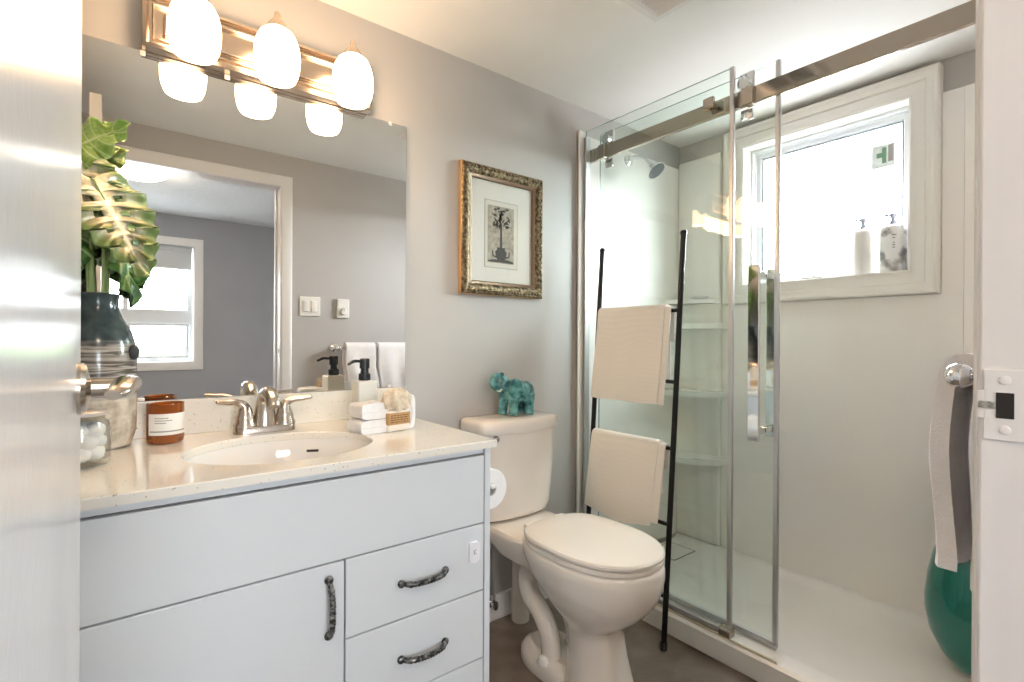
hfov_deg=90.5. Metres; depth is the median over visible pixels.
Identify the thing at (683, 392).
corner shelf
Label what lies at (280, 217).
mirror
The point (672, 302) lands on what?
corner shelf
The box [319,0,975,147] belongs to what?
ceiling
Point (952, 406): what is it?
hand towel
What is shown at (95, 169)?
monstera leaf
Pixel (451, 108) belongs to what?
wall
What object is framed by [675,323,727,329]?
corner shelf
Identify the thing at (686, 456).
corner shelf
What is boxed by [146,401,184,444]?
candle
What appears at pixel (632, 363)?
hand towel
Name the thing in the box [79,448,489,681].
vanity cabinet
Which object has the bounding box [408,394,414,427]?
rolled washcloth
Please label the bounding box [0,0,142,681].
door
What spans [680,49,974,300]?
wall
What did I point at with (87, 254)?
monstera leaf
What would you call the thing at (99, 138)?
monstera leaf
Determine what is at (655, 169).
shower
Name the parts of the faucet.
lever, spout, lever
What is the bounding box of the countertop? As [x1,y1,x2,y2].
[80,418,496,511]
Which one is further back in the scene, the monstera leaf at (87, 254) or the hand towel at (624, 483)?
the hand towel at (624, 483)
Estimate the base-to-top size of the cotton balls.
0.080 m
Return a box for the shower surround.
[574,83,974,615]
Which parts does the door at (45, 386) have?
handle, lever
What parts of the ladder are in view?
rail, rail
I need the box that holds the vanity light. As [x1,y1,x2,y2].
[141,0,372,114]
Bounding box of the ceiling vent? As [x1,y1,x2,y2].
[621,0,692,21]
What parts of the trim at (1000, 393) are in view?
strike plate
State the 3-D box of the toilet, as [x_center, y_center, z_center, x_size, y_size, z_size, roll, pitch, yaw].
[0.181,0.728,1.808,0.390,0.859,0.782,0,0,-38]
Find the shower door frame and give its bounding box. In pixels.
[582,0,975,662]
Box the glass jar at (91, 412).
[80,408,110,467]
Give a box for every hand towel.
[584,428,669,525]
[590,304,674,404]
[929,353,972,590]
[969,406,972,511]
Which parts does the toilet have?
tank lid, tank, bowl, seat, lid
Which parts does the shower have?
arm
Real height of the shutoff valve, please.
0.387 m
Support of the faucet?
on the countertop
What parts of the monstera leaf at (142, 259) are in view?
stem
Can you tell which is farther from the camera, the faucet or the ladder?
the ladder
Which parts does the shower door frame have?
fixed pane, rail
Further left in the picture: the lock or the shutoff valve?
the lock
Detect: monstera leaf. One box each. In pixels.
[81,117,130,291]
[81,156,121,291]
[81,171,159,292]
[81,235,98,291]
[90,197,148,304]
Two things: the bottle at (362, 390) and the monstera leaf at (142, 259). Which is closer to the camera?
the monstera leaf at (142, 259)
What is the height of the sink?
0.169 m
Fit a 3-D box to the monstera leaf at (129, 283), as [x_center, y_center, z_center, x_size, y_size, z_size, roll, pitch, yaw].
[-0.979,-0.199,1.277,0.071,0.337,0.168,0,0,2]
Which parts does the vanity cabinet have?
door, frame, rail, handle, drawer, drawer, handle, handle, drawer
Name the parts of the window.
frame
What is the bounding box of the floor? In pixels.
[489,598,756,681]
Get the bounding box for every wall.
[82,0,679,595]
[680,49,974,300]
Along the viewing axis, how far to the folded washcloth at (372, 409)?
1.45 m
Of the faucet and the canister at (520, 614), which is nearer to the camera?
the faucet
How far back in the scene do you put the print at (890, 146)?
2.20 m
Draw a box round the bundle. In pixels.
[380,388,411,431]
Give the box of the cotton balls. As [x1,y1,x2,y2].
[80,422,106,462]
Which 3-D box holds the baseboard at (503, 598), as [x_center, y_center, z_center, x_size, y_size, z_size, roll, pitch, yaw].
[-0.065,1.105,2.113,0.916,0.104,0.014,0,0,-38]
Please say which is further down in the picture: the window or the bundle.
the bundle
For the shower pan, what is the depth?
1.98 m
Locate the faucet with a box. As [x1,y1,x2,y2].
[215,386,312,434]
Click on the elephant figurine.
(520, 395)
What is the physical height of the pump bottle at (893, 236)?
0.250 m
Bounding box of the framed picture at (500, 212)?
[458,159,542,298]
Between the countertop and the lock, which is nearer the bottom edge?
the lock
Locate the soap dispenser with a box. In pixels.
[347,358,376,417]
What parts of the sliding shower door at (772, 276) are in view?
rail, door handle, door handle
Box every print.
[484,199,517,269]
[888,144,892,160]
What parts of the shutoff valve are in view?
knob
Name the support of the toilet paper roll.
on the paper holder
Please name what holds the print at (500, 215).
attached to the framed picture at (500, 212)
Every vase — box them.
[80,292,139,450]
[924,544,971,674]
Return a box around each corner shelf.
[660,299,720,305]
[665,388,726,397]
[669,449,726,465]
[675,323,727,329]
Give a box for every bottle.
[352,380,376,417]
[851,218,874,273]
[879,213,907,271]
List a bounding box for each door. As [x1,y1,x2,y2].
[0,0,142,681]
[598,59,781,648]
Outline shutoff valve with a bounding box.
[490,541,497,610]
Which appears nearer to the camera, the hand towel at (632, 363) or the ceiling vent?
the ceiling vent
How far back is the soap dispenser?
1.59 m
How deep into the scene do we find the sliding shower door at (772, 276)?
1.76 m
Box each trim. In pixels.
[971,0,980,681]
[977,0,1023,681]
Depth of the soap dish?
2.66 m
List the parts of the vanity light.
lamp shade, lamp shade, lamp shade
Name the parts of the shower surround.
panel, panel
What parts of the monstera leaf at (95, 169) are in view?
stem, blade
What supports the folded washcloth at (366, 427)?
on the countertop
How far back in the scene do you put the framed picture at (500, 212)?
2.10 m
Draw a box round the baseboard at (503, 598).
[489,582,547,622]
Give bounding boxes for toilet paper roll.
[490,468,505,508]
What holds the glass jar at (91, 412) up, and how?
on the countertop
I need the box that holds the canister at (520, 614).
[511,561,529,623]
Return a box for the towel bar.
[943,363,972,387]
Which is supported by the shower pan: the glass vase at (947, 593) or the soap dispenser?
the glass vase at (947, 593)
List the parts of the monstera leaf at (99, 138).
stem, blade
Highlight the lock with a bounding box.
[468,541,479,563]
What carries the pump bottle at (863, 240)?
on the window
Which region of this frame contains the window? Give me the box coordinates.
[723,62,942,304]
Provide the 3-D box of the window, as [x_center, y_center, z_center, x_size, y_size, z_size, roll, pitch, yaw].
[1.435,-0.635,2.357,0.155,0.894,0.886,0,0,-38]
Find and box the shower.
[624,155,664,178]
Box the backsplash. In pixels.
[133,387,400,438]
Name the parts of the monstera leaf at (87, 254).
stem, blade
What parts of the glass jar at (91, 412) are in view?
lid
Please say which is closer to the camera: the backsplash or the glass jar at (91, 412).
the glass jar at (91, 412)
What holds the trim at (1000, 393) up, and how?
attached to the wall
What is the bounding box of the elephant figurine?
[489,372,534,415]
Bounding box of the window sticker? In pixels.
[871,141,895,169]
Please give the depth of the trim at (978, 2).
0.59 m
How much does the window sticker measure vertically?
0.103 m
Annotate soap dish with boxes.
[691,296,707,298]
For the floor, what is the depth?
1.86 m
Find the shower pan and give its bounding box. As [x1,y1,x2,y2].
[643,533,970,681]
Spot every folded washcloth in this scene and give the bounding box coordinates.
[347,418,386,434]
[349,400,388,419]
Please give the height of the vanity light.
0.194 m
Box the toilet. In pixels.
[461,410,664,681]
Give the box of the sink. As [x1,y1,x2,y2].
[186,438,368,464]
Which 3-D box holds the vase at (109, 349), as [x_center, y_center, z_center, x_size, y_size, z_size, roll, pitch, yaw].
[-1.015,0.072,1.245,0.162,0.378,0.159,0,0,-38]
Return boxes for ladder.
[586,230,686,651]
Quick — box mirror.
[81,34,405,400]
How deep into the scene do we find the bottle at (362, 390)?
1.59 m
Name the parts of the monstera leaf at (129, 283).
stem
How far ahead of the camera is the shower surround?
2.38 m

